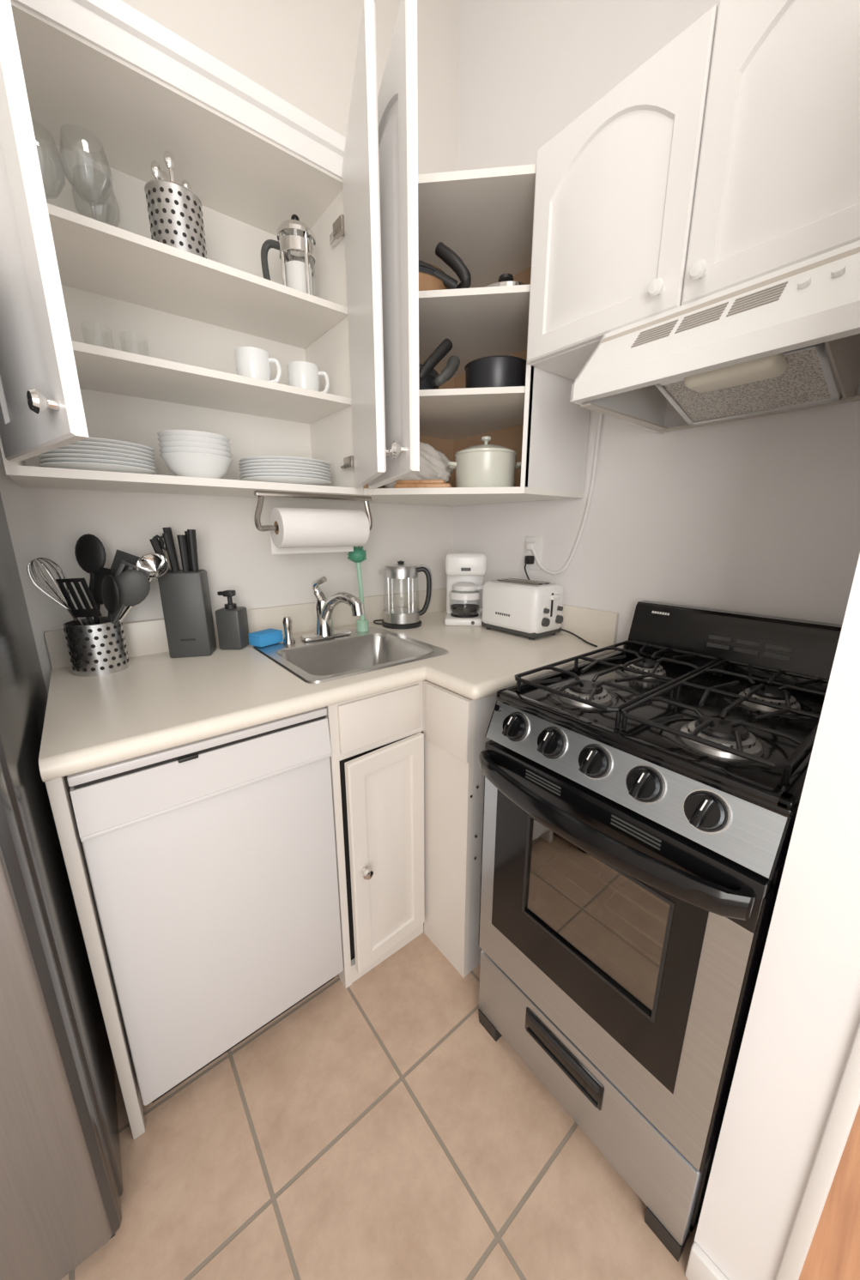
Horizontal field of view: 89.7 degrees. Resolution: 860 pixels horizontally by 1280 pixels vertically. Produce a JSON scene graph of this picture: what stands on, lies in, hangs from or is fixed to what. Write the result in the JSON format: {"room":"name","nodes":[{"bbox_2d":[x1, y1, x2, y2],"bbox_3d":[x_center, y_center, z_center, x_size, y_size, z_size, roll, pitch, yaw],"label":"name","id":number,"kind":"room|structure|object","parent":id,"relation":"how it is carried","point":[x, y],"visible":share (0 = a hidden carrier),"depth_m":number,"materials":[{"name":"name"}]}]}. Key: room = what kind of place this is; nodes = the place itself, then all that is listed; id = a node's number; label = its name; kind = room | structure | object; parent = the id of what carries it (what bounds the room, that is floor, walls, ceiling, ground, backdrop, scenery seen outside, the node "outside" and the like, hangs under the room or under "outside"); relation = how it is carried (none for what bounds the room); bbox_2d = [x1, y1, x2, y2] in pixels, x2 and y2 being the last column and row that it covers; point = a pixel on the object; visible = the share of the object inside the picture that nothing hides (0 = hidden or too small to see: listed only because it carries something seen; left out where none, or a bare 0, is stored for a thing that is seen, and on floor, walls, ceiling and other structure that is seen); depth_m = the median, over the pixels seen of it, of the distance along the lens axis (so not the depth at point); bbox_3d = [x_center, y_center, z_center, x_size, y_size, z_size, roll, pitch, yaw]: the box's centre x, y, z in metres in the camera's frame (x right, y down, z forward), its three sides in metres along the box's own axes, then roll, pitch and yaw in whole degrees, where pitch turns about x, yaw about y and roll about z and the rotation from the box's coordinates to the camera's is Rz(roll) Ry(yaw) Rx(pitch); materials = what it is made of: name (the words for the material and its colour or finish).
{"room":"kitchen","nodes":[
{"label":"kitchen","id":0,"kind":"room"},
{"bbox_2d":[0,0,458,733],"bbox_3d":[-0.765,-0.614,1.274,2.340,3.100,0.100,-11,18,-37],"label":"wall","id":1,"kind":"structure","parent":0,"point":[304,52],"depth_m":1.31,"materials":[{"name":"paint"}]},
{"bbox_2d":[0,0,397,500],"bbox_3d":[-0.485,-0.776,0.932,0.784,0.840,0.693,-11,18,-37],"label":"upper cabinet","id":2,"kind":"object","parent":1,"relation":"attached to","point":[109,329],"visible":0.88,"depth_m":0.99,"materials":[{"name":"white wood"}]},
{"bbox_2d":[36,437,156,474],"bbox_3d":[-0.780,-0.423,1.026,0.227,0.070,0.224,-11,18,-37],"label":"plate stack","id":3,"kind":"object","parent":2,"relation":"in","point":[96,454],"visible":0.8,"depth_m":0.95,"materials":[{"name":"white ceramic"}]},
{"bbox_2d":[144,150,206,258],"bbox_3d":[-0.588,-0.973,1.005,0.116,0.219,0.116,-11,18,-37],"label":"holder","id":4,"kind":"object","parent":2,"relation":"in","point":[175,213],"visible":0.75,"depth_m":0.96,"materials":[{"name":"silver metal"}]},
{"bbox_2d":[156,429,232,478],"bbox_3d":[-0.607,-0.470,1.131,0.168,0.113,0.168,-11,18,-37],"label":"bowls","id":5,"kind":"object","parent":2,"relation":"in","point":[187,453],"visible":0.91,"depth_m":1.07,"materials":[{"name":"white ceramic"}]},
{"bbox_2d":[234,346,281,382],"bbox_3d":[-0.465,-0.718,1.163,0.103,0.093,0.091,-11,18,-37],"label":"coffee mug","id":6,"kind":"object","parent":2,"relation":"in","point":[250,361],"visible":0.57,"depth_m":1.12,"materials":[{"name":"white ceramic"}]},
{"bbox_2d":[238,455,332,485],"bbox_3d":[-0.426,-0.490,1.288,0.263,0.070,0.260,-11,18,-37],"label":"plate stack","id":7,"kind":"object","parent":2,"relation":"in","point":[264,468],"visible":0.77,"depth_m":1.19,"materials":[{"name":"white ceramic"}]},
{"bbox_2d":[260,214,315,295],"bbox_3d":[-0.375,-1.019,1.173,0.130,0.225,0.115,-11,18,-37],"label":"press","id":8,"kind":"object","parent":2,"relation":"in","point":[293,234],"visible":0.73,"depth_m":1.16,"materials":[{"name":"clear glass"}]},
{"bbox_2d":[286,361,329,392],"bbox_3d":[-0.358,-0.742,1.258,0.103,0.093,0.091,-11,18,-37],"label":"coffee mug","id":9,"kind":"object","parent":2,"relation":"in","point":[300,374],"visible":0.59,"depth_m":1.22,"materials":[{"name":"white ceramic"}]},
{"bbox_2d":[253,490,372,554],"bbox_3d":[-0.334,-0.347,1.295,0.373,0.172,0.112,-11,18,-37],"label":"paper towel holder","id":10,"kind":"object","parent":2,"relation":"attached to","point":[292,530],"visible":1,"depth_m":1.26,"materials":[{"name":"white paper"}]},
{"bbox_2d":[321,0,590,506],"bbox_3d":[0.025,-0.834,1.305,0.793,0.768,0.746,-11,18,-37],"label":"upper cabinet","id":11,"kind":"object","parent":1,"relation":"attached to","point":[485,216],"visible":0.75,"depth_m":1.22,"materials":[{"name":"white wood"}]},
{"bbox_2d":[383,441,452,488],"bbox_3d":[-0.048,-0.596,1.481,0.261,0.181,0.143,-4,15,-14],"label":"plastic bag","id":12,"kind":"object","parent":11,"relation":"in","point":[432,462],"visible":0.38,"depth_m":1.44,"materials":[{"name":"white plastic"}]},
{"bbox_2d":[393,479,451,488],"bbox_3d":[-0.018,-0.482,1.351,0.170,0.026,0.120,2,14,6],"label":"cutting board","id":13,"kind":"object","parent":11,"relation":"in","point":[413,483],"visible":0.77,"depth_m":1.30,"materials":[{"name":"brown wood"}]},
{"bbox_2d":[418,338,459,389],"bbox_3d":[-0.070,-0.814,1.316,0.241,0.156,0.273,-11,18,-37],"label":"saucepan","id":14,"kind":"object","parent":11,"relation":"in","point":[429,378],"visible":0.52,"depth_m":1.25,"materials":[{"name":"grey plastic"}]},
{"bbox_2d":[418,241,470,290],"bbox_3d":[-0.051,-1.043,1.253,0.255,0.152,0.304,-11,18,-37],"label":"pans","id":15,"kind":"object","parent":11,"relation":"in","point":[431,277],"visible":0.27,"depth_m":1.19,"materials":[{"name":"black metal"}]},
{"bbox_2d":[446,436,521,487],"bbox_3d":[0.181,-0.572,1.412,0.232,0.170,0.202,-11,18,-37],"label":"cooking pot","id":16,"kind":"object","parent":11,"relation":"in","point":[486,465],"visible":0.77,"depth_m":1.34,"materials":[{"name":"beige ceramic"}]},
{"bbox_2d":[464,355,525,388],"bbox_3d":[0.203,-0.784,1.330,0.196,0.093,0.196,-11,18,-37],"label":"cooking pot","id":17,"kind":"object","parent":11,"relation":"in","point":[497,371],"visible":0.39,"depth_m":1.25,"materials":[{"name":"black metal"}]},
{"bbox_2d":[484,273,528,287],"bbox_3d":[0.218,-1.003,1.247,0.185,0.077,0.185,-11,18,-37],"label":"lid","id":18,"kind":"object","parent":11,"relation":"in","point":[504,279],"visible":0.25,"depth_m":1.17,"materials":[{"name":"silver metal"}]},
{"bbox_2d":[60,923,859,1279],"bbox_3d":[1.082,1.132,0.793,4.100,0.054,3.810,-11,18,-37],"label":"floor","id":19,"kind":"structure","parent":0,"point":[374,1128],"depth_m":0.89,"materials":[{"name":"tile"}]},
{"bbox_2d":[0,493,123,1279],"bbox_3d":[-1.006,0.273,0.672,0.600,1.680,0.811,-11,18,-37],"label":"refrigerator","id":20,"kind":"object","parent":19,"relation":"on","point":[61,1179],"visible":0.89,"depth_m":0.69,"materials":[{"name":"metal"}]},
{"bbox_2d":[44,775,144,1139],"bbox_3d":[-0.813,0.594,1.051,0.022,0.869,0.593,-11,18,-37],"label":"end panel","id":21,"kind":"object","parent":19,"relation":"on","point":[58,789],"visible":0.47,"depth_m":0.81,"materials":[{"name":"white wood"}]},
{"bbox_2d":[66,706,343,1105],"bbox_3d":[-0.599,0.562,1.187,0.474,0.864,0.572,-11,18,-37],"label":"dishwasher","id":22,"kind":"object","parent":19,"relation":"on","point":[211,862],"visible":0.92,"depth_m":0.93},
{"bbox_2d":[325,680,424,988],"bbox_3d":[-0.123,0.556,1.205,0.283,0.868,0.108,-11,18,-37],"label":"base cabinet","id":23,"kind":"object","parent":19,"relation":"on","point":[377,758],"visible":0.98,"depth_m":1.17,"materials":[{"name":"white wood"}]},
{"bbox_2d":[422,680,496,977],"bbox_3d":[0.280,0.503,1.412,0.628,0.868,0.192,-11,18,-37],"label":"base cabinet","id":24,"kind":"object","parent":19,"relation":"on","point":[455,725],"visible":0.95,"depth_m":1.20,"materials":[{"name":"white wood"}]},
{"bbox_2d":[38,588,619,781],"bbox_3d":[-0.201,0.013,1.284,1.438,0.140,0.828,-11,18,-37],"label":"countertop","id":25,"kind":"structure","parent":24,"relation":"on","point":[160,702],"depth_m":1.08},
{"bbox_2d":[26,533,169,676],"bbox_3d":[-0.824,-0.092,1.110,0.280,0.350,0.142,-2,14,-9],"label":"utensil holder","id":26,"kind":"object","parent":25,"relation":"on","point":[96,644],"visible":1,"depth_m":1.10,"materials":[{"name":"silver metal"}]},
{"bbox_2d":[149,527,216,658],"bbox_3d":[-0.713,-0.137,1.250,0.123,0.367,0.085,-4,15,-14],"label":"knife block","id":27,"kind":"object","parent":25,"relation":"on","point":[184,593],"visible":0.92,"depth_m":1.22,"materials":[{"name":"grey plastic"}]},
{"bbox_2d":[215,590,249,649],"bbox_3d":[-0.616,-0.065,1.346,0.072,0.180,0.072,0,14,0],"label":"soap dispenser","id":28,"kind":"object","parent":25,"relation":"on","point":[232,621],"visible":1,"depth_m":1.32,"materials":[{"name":"grey plastic"}]},
{"bbox_2d":[300,576,364,641],"bbox_3d":[-0.301,-0.097,1.386,0.170,0.212,0.237,-11,18,-37],"label":"kitchen faucet","id":29,"kind":"object","parent":25,"relation":"on","point":[324,607],"visible":1,"depth_m":1.42,"materials":[{"name":"silver metal"}]},
{"bbox_2d":[253,626,448,683],"bbox_3d":[-0.251,0.101,1.360,0.455,0.158,0.457,-11,18,-37],"label":"sink","id":30,"kind":"object","parent":25,"relation":"in","point":[321,661],"visible":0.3,"depth_m":1.42,"materials":[{"name":"metal"}]},
{"bbox_2d":[247,628,283,647],"bbox_3d":[-0.523,-0.007,1.378,0.060,0.040,0.090,9,17,30],"label":"sponge","id":31,"kind":"object","parent":30,"relation":"on","point":[268,636],"visible":1,"depth_m":1.35,"materials":[{"name":"blue plastic"}]},
{"bbox_2d":[282,616,295,644],"bbox_3d":[-0.455,-0.032,1.387,0.038,0.086,0.038,-11,18,-37],"label":"sprayer","id":32,"kind":"object","parent":30,"relation":"on","point":[288,639],"visible":1,"depth_m":1.38,"materials":[{"name":"silver metal"}]},
{"bbox_2d":[347,545,368,632],"bbox_3d":[-0.253,-0.180,1.528,0.066,0.304,0.069,2,14,9],"label":"dish brush","id":33,"kind":"object","parent":30,"relation":"on","point":[359,555],"visible":0.91,"depth_m":1.51,"materials":[{"name":"green plastic"}]},
{"bbox_2d":[373,560,432,629],"bbox_3d":[-0.117,-0.184,1.677,0.172,0.248,0.199,-11,18,-37],"label":"electric kettle","id":34,"kind":"object","parent":25,"relation":"on","point":[394,618],"visible":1,"depth_m":1.62,"materials":[{"name":"silver metal"}]},
{"bbox_2d":[444,551,486,626],"bbox_3d":[0.151,-0.205,1.703,0.184,0.275,0.169,1,14,2],"label":"coffee maker","id":35,"kind":"object","parent":25,"relation":"on","point":[465,571],"visible":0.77,"depth_m":1.66,"materials":[{"name":"white plastic"}]},
{"bbox_2d":[481,577,597,646],"bbox_3d":[0.381,-0.105,1.494,0.169,0.186,0.426,-11,18,-37],"label":"toaster","id":36,"kind":"object","parent":25,"relation":"on","point":[532,609],"visible":1,"depth_m":1.47,"materials":[{"name":"white plastic"}]},
{"bbox_2d":[477,600,842,1261],"bbox_3d":[0.517,0.503,1.009,0.725,1.066,0.513,-11,18,-37],"label":"gas stove","id":37,"kind":"object","parent":19,"relation":"on","point":[641,800],"visible":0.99,"depth_m":0.80,"materials":[{"name":"silver metal"}]},
{"bbox_2d":[452,0,859,652],"bbox_3d":[0.622,-0.629,1.333,0.100,3.100,1.540,-11,18,-37],"label":"wall","id":38,"kind":"structure","parent":0,"point":[757,515],"depth_m":1.23,"materials":[{"name":"paint"}]},
{"bbox_2d":[523,536,542,579],"bbox_3d":[0.392,-0.301,1.590,0.048,0.155,0.076,-11,18,-37],"label":"wall outlet","id":39,"kind":"object","parent":38,"relation":"attached to","point":[530,562],"visible":0.81,"depth_m":1.57,"materials":[{"name":"white plastic"}]},
{"bbox_2d":[531,412,602,574],"bbox_3d":[0.458,-0.515,1.467,0.020,0.586,0.255,-13,19,-41],"label":"power cord","id":40,"kind":"object","parent":39,"relation":"attached to","point":[600,419],"visible":0.86,"depth_m":1.42,"materials":[{"name":"white plastic"}]},
{"bbox_2d":[526,0,859,380],"bbox_3d":[0.611,-0.909,0.894,0.357,0.460,0.772,-11,18,-37],"label":"upper cabinet","id":41,"kind":"object","parent":38,"relation":"attached to","point":[729,157],"depth_m":0.80,"materials":[{"name":"white wood"}]},
{"bbox_2d":[569,240,859,434],"bbox_3d":[0.649,-0.568,0.864,0.439,0.182,0.542,-11,18,-37],"label":"range hood","id":42,"kind":"object","parent":38,"relation":"attached to","point":[785,340],"visible":1,"depth_m":0.80,"materials":[{"name":"white metal"}]},
{"bbox_2d":[684,1242,727,1279],"bbox_3d":[0.486,1.088,0.712,0.015,0.080,0.110,-11,18,-37],"label":"baseboard","id":43,"kind":"structure","parent":0,"point":[699,1266],"depth_m":0.73,"materials":[{"name":"white wood"}]},
{"bbox_2d":[693,554,859,1279],"bbox_3d":[0.761,-0.430,0.553,0.690,3.100,0.110,-11,18,-37],"label":"wall","id":44,"kind":"structure","parent":0,"point":[803,1018],"depth_m":0.57,"materials":[{"name":"white paint"}]},
{"bbox_2d":[774,1020,859,1279],"bbox_3d":[0.523,-0.405,0.292,0.015,3.020,0.020,-11,18,-37],"label":"trim","id":45,"kind":"structure","parent":0,"point":[846,1101],"depth_m":0.57,"materials":[{"name":"white wood"}]}
]}

